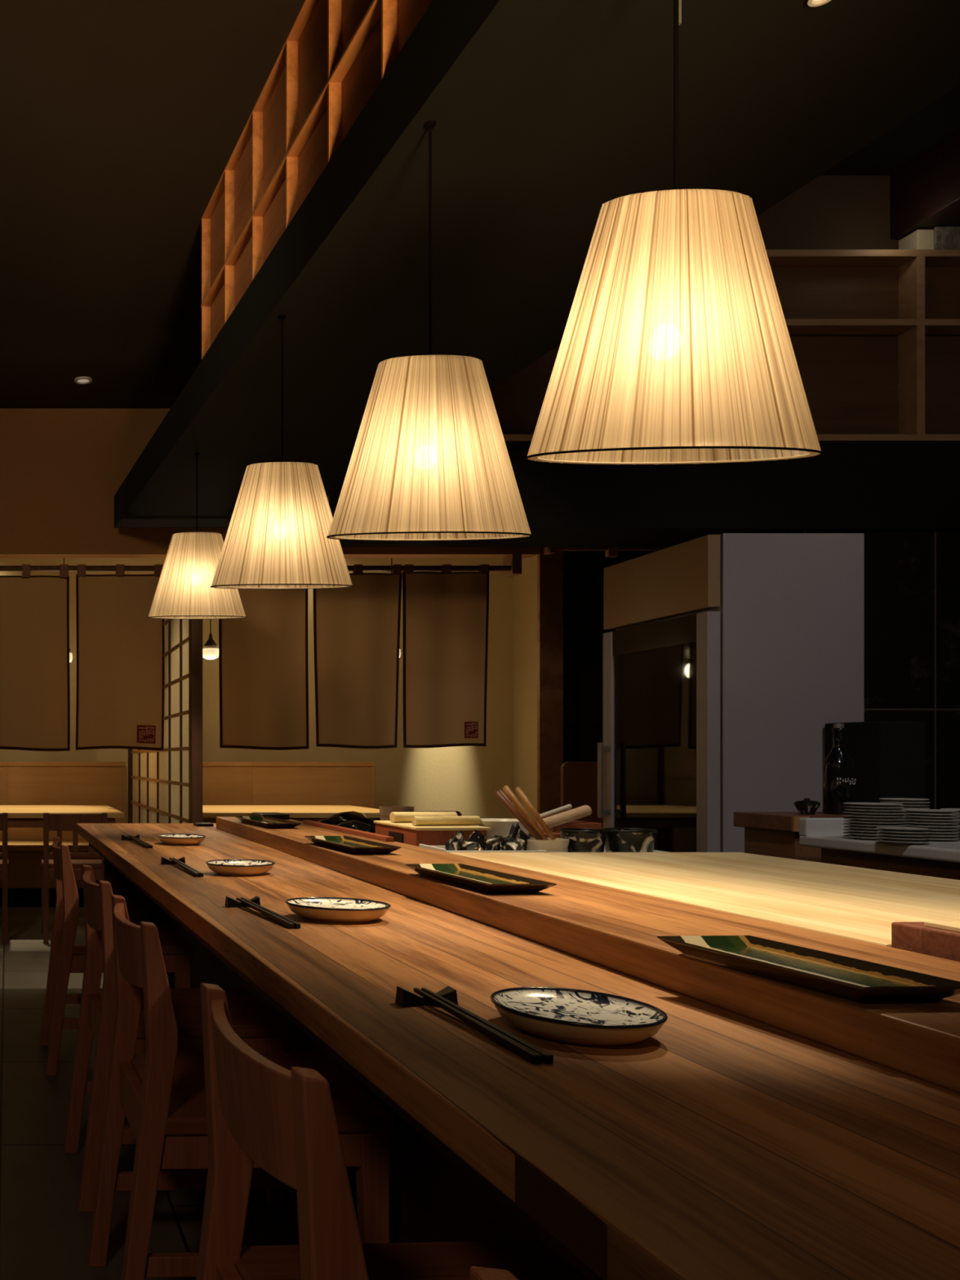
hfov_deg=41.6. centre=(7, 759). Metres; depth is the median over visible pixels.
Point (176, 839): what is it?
round plate
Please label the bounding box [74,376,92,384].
recessed light
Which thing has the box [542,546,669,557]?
rod
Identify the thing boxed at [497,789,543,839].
wooden spoon
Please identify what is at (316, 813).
dining table
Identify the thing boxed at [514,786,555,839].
wooden spoon
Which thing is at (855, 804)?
plate
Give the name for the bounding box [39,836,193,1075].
bar chair
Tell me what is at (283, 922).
chopstick
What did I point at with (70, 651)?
pendant lamp
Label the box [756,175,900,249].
wall
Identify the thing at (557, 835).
box
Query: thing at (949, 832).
plate
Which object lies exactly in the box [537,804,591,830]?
roll
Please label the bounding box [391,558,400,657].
pendant lamp
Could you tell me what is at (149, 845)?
chopstick
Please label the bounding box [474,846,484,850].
packet
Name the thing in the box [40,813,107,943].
dining chair
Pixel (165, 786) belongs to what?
screen
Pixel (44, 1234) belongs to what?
floor
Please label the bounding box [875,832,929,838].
plate
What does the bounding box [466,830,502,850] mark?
packet
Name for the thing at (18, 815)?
dining table
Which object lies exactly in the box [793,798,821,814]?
bowl
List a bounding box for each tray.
[192,822,213,826]
[252,812,289,819]
[418,844,547,853]
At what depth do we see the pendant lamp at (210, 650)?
6.91 m
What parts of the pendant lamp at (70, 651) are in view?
lamp shade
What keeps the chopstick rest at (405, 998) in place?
on the countertop at (768, 1129)
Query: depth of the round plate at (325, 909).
1.91 m
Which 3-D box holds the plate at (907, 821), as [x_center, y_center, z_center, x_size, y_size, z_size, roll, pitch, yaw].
[2.679,0.185,3.161,0.130,0.009,0.130,0,0,-12]
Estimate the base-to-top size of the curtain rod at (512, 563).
0.119 m
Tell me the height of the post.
2.285 m
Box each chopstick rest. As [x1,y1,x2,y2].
[120,834,139,839]
[160,856,185,864]
[225,896,260,907]
[395,986,457,1007]
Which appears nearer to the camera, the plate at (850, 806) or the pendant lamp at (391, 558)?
the plate at (850, 806)
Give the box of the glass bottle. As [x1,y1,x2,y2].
[822,723,856,814]
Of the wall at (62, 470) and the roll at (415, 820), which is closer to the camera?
the roll at (415, 820)
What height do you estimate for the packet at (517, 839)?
0.096 m
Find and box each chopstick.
[127,835,149,848]
[129,835,152,848]
[168,857,199,876]
[172,857,203,876]
[235,897,293,928]
[240,897,300,928]
[413,987,542,1063]
[421,987,553,1063]
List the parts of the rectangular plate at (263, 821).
striped dish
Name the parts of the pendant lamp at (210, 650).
lamp shade, cord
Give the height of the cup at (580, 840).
0.082 m
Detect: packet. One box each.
[444,830,479,850]
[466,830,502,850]
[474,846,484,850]
[499,822,529,850]
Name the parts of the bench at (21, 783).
seat, backrest, post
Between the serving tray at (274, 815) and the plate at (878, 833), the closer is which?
the plate at (878, 833)
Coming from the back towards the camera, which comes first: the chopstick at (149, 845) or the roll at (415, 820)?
the chopstick at (149, 845)
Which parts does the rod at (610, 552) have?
rod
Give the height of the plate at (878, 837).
0.009 m
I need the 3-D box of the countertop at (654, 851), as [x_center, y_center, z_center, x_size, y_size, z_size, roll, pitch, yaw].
[1.529,0.651,2.050,0.802,0.765,4.800,0,0,0]
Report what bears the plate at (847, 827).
on the plate at (846, 829)
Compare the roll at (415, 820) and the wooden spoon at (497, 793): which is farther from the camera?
the roll at (415, 820)
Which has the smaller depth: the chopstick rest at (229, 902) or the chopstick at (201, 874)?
the chopstick rest at (229, 902)
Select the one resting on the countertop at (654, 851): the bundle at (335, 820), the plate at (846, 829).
the bundle at (335, 820)
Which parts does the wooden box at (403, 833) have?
lid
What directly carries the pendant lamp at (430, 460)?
hanging from the ceiling at (547, 113)
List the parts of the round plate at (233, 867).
dish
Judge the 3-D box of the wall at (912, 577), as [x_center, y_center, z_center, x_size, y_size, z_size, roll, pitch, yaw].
[4.990,-0.016,5.070,3.020,2.100,0.100,0,0,0]
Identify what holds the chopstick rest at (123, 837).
on the countertop at (768, 1129)
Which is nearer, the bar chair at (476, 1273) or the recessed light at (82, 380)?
the bar chair at (476, 1273)
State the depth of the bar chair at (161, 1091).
1.87 m
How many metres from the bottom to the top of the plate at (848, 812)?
0.009 m
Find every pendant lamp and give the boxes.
[63,558,72,662]
[147,453,245,619]
[202,618,218,659]
[210,315,353,589]
[326,120,532,541]
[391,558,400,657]
[525,0,822,465]
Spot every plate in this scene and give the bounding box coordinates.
[157,833,205,845]
[205,858,275,875]
[235,816,301,828]
[285,897,391,923]
[304,835,401,853]
[405,863,556,893]
[489,986,667,1047]
[657,935,959,1002]
[842,813,902,818]
[842,828,880,834]
[843,802,903,807]
[843,805,903,809]
[843,811,903,816]
[843,819,902,825]
[843,822,902,827]
[843,831,881,837]
[843,835,881,839]
[844,808,903,813]
[844,817,902,822]
[844,826,881,831]
[875,826,928,831]
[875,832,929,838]
[875,835,928,841]
[875,839,929,844]
[876,829,929,835]
[879,798,929,802]
[880,800,930,804]
[894,804,929,808]
[897,807,929,809]
[900,820,959,826]
[901,808,959,813]
[901,812,959,817]
[901,814,958,819]
[902,817,959,822]
[902,823,959,829]
[922,837,959,841]
[923,834,959,838]
[924,827,959,831]
[924,831,959,835]
[939,808,959,812]
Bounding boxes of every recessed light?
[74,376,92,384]
[807,0,831,6]
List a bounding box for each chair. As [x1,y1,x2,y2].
[0,813,8,943]
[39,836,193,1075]
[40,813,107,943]
[63,864,288,1212]
[87,894,395,1279]
[195,982,585,1279]
[469,1266,518,1279]
[560,761,603,828]
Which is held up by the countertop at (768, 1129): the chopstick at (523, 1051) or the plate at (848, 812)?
the chopstick at (523, 1051)
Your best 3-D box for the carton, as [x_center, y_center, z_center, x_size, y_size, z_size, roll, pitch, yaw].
[4.390,-2.386,5.053,0.420,0.100,0.111,0,0,0]
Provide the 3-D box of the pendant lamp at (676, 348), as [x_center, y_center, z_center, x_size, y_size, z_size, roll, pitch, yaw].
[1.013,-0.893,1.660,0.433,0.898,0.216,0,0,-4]
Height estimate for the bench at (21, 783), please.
1.020 m
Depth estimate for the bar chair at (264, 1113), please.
1.19 m
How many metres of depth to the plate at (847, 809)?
3.16 m
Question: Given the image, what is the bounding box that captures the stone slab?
[933,226,959,249]
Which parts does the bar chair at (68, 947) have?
leg, backrest, rail, leg, seat, leg, leg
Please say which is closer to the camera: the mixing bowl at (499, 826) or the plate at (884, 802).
the mixing bowl at (499, 826)
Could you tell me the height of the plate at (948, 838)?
0.009 m
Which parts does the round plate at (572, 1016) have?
dish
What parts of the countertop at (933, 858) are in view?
drawer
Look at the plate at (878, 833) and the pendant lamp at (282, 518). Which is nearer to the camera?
the plate at (878, 833)
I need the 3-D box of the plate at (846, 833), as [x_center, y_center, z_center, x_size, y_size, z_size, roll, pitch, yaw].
[2.544,0.221,3.200,0.140,0.009,0.140,0,0,-36]
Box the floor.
[0,906,297,1279]
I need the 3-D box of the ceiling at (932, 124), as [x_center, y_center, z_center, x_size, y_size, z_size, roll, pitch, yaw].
[4.050,-2.776,2.000,4.900,0.060,6.400,0,0,0]
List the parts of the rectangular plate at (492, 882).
striped dish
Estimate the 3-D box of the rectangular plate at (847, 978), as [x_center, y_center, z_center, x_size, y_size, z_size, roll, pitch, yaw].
[0.860,0.226,1.182,0.118,0.021,0.302,0,0,-3]
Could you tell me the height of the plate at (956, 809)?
0.009 m
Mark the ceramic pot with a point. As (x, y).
(558, 845)
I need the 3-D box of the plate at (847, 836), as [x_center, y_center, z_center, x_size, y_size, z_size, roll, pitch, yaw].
[2.544,0.230,3.199,0.140,0.009,0.140,0,0,-44]
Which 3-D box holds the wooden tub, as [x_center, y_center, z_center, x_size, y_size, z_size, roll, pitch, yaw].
[1.530,0.227,4.280,0.131,0.085,0.131,0,0,0]
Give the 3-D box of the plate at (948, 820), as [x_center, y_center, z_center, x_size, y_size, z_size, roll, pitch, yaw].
[2.680,0.177,3.159,0.130,0.009,0.130,0,0,37]
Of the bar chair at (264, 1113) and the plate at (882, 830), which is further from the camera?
the plate at (882, 830)
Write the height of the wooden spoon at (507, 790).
0.154 m
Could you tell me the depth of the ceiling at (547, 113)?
2.50 m
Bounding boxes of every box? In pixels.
[373,820,490,846]
[528,831,560,838]
[533,819,601,832]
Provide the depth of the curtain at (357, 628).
6.30 m
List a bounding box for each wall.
[0,408,538,558]
[0,555,537,823]
[753,529,959,809]
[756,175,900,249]
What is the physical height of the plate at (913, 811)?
0.009 m
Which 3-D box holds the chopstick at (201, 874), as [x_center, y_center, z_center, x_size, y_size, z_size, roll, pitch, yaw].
[0.462,0.276,2.810,0.009,0.014,0.359,0,0,-2]
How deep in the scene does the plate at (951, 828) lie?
3.11 m
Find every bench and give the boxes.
[0,761,127,906]
[202,761,375,808]
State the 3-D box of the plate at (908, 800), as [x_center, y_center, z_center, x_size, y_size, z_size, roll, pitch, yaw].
[2.745,0.124,3.332,0.120,0.009,0.120,0,0,-13]
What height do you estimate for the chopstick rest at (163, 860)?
0.020 m
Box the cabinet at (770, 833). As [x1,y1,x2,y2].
[733,811,848,862]
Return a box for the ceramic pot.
[526,837,568,852]
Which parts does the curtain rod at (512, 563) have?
rod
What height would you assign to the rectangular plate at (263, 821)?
0.021 m
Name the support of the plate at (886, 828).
on the plate at (882, 830)
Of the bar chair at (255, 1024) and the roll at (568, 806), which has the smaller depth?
the bar chair at (255, 1024)
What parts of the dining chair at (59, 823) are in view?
leg, leg, seat, rail, rail, leg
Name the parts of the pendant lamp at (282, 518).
lamp shade, cord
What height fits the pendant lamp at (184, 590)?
0.723 m
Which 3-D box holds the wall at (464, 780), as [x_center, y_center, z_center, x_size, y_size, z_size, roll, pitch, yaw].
[0.850,-0.341,7.615,6.700,2.750,2.170,0,0,0]
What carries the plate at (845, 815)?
on the plate at (892, 820)
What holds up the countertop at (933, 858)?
on the floor
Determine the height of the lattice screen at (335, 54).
0.580 m
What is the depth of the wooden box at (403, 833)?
3.02 m
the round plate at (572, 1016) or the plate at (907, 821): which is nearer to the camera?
the round plate at (572, 1016)
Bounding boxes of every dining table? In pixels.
[0,804,124,883]
[202,804,380,823]
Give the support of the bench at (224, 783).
on the floor
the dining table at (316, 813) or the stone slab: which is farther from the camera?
the dining table at (316, 813)
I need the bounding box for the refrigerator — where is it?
[597,533,864,853]
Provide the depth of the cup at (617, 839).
2.86 m
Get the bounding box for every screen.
[128,618,202,823]
[200,0,432,359]
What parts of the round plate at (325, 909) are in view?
dish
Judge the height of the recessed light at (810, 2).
0.010 m
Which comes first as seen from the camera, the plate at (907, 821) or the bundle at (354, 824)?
the plate at (907, 821)
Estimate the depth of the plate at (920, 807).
3.28 m
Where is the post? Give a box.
[537,546,563,814]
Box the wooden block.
[891,921,959,961]
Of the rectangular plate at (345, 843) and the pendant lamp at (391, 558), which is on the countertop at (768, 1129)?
the rectangular plate at (345, 843)
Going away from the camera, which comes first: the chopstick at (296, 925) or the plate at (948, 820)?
the chopstick at (296, 925)
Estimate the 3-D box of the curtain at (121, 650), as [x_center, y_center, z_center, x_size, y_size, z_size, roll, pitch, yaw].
[0.650,-0.590,6.300,0.515,1.076,0.042,0,0,0]
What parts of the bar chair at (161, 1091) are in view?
leg, backrest, rail, leg, seat, leg, leg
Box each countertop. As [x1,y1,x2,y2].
[75,817,959,1279]
[373,832,668,852]
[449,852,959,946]
[799,817,959,879]
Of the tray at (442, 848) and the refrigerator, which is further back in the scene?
the refrigerator
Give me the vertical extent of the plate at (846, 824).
0.009 m
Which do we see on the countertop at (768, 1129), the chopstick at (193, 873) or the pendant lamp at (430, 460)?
the chopstick at (193, 873)
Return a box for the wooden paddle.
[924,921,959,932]
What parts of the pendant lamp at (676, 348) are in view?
lamp shade, cord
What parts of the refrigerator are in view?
handle, glass pane, panel, door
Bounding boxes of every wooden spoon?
[493,791,540,839]
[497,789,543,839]
[502,785,547,839]
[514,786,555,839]
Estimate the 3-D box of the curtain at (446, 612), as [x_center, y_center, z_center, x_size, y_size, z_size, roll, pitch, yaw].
[2.538,-0.598,6.300,0.499,1.061,0.042,0,0,0]
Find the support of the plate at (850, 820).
on the plate at (846, 824)
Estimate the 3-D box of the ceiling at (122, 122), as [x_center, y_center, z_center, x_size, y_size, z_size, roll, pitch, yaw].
[-0.450,-2.096,2.400,4.100,0.060,8.000,0,0,0]
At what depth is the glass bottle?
3.59 m
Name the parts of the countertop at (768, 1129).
panel, under rail, wooden strip, panel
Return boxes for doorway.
[563,551,656,763]
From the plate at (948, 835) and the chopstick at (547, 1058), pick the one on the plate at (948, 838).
the plate at (948, 835)
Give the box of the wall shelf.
[490,249,959,440]
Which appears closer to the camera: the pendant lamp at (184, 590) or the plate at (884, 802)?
the plate at (884, 802)
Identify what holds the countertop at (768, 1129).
on the floor
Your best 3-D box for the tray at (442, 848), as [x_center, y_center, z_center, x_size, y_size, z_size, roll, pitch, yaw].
[1.265,0.250,2.905,0.270,0.038,0.170,0,0,0]
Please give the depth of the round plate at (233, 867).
2.66 m
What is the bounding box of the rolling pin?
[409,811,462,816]
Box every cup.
[559,827,607,852]
[601,827,657,852]
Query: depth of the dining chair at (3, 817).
6.10 m
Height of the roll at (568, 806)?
0.045 m
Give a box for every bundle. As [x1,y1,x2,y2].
[316,811,375,832]
[337,819,370,832]
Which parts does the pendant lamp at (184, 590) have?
lamp shade, cord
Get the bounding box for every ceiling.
[0,0,304,408]
[114,0,959,528]
[820,84,959,175]
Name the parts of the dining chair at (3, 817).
rail, seat, leg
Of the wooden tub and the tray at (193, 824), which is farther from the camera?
the tray at (193, 824)
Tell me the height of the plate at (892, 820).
0.009 m
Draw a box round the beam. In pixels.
[890,129,959,239]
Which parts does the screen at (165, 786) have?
post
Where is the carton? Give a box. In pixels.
[897,229,933,249]
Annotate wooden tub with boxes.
[378,805,413,820]
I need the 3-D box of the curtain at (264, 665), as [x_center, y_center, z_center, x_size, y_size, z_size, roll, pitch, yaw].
[1.485,-0.592,6.300,0.520,1.072,0.042,0,0,0]
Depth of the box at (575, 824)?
3.22 m
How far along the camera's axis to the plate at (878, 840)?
3.00 m
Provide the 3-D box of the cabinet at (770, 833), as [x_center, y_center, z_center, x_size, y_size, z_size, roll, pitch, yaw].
[2.720,0.608,3.636,0.400,0.853,0.287,0,0,0]
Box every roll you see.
[389,812,457,822]
[411,815,480,826]
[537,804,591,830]
[539,804,572,818]
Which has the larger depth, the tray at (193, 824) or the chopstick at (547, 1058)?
the tray at (193, 824)
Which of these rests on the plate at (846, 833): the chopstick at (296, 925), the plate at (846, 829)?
the plate at (846, 829)
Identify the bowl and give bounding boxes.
[477,817,528,845]
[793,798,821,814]
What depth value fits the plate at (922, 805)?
3.29 m
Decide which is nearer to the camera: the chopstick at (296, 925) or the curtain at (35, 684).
the chopstick at (296, 925)
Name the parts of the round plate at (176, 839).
dish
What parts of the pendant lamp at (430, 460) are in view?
lamp shade, cord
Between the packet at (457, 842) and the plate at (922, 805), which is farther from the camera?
the plate at (922, 805)
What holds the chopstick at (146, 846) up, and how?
on the countertop at (768, 1129)
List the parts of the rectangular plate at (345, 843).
striped dish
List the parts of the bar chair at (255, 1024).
leg, backrest, rail, leg, seat, leg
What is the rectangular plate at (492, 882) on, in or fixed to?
on the countertop at (768, 1129)
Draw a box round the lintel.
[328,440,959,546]
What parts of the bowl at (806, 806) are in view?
lid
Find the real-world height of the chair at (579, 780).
1.024 m
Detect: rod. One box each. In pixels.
[0,553,521,577]
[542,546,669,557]
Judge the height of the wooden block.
0.061 m
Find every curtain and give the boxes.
[0,564,70,751]
[75,564,164,751]
[218,588,308,750]
[312,564,402,748]
[402,564,488,747]
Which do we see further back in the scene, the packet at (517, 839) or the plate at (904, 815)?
the plate at (904, 815)
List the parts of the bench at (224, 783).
post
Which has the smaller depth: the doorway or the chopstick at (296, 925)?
the chopstick at (296, 925)
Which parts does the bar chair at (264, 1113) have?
leg, rail, backrest, leg, seat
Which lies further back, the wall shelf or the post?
the post

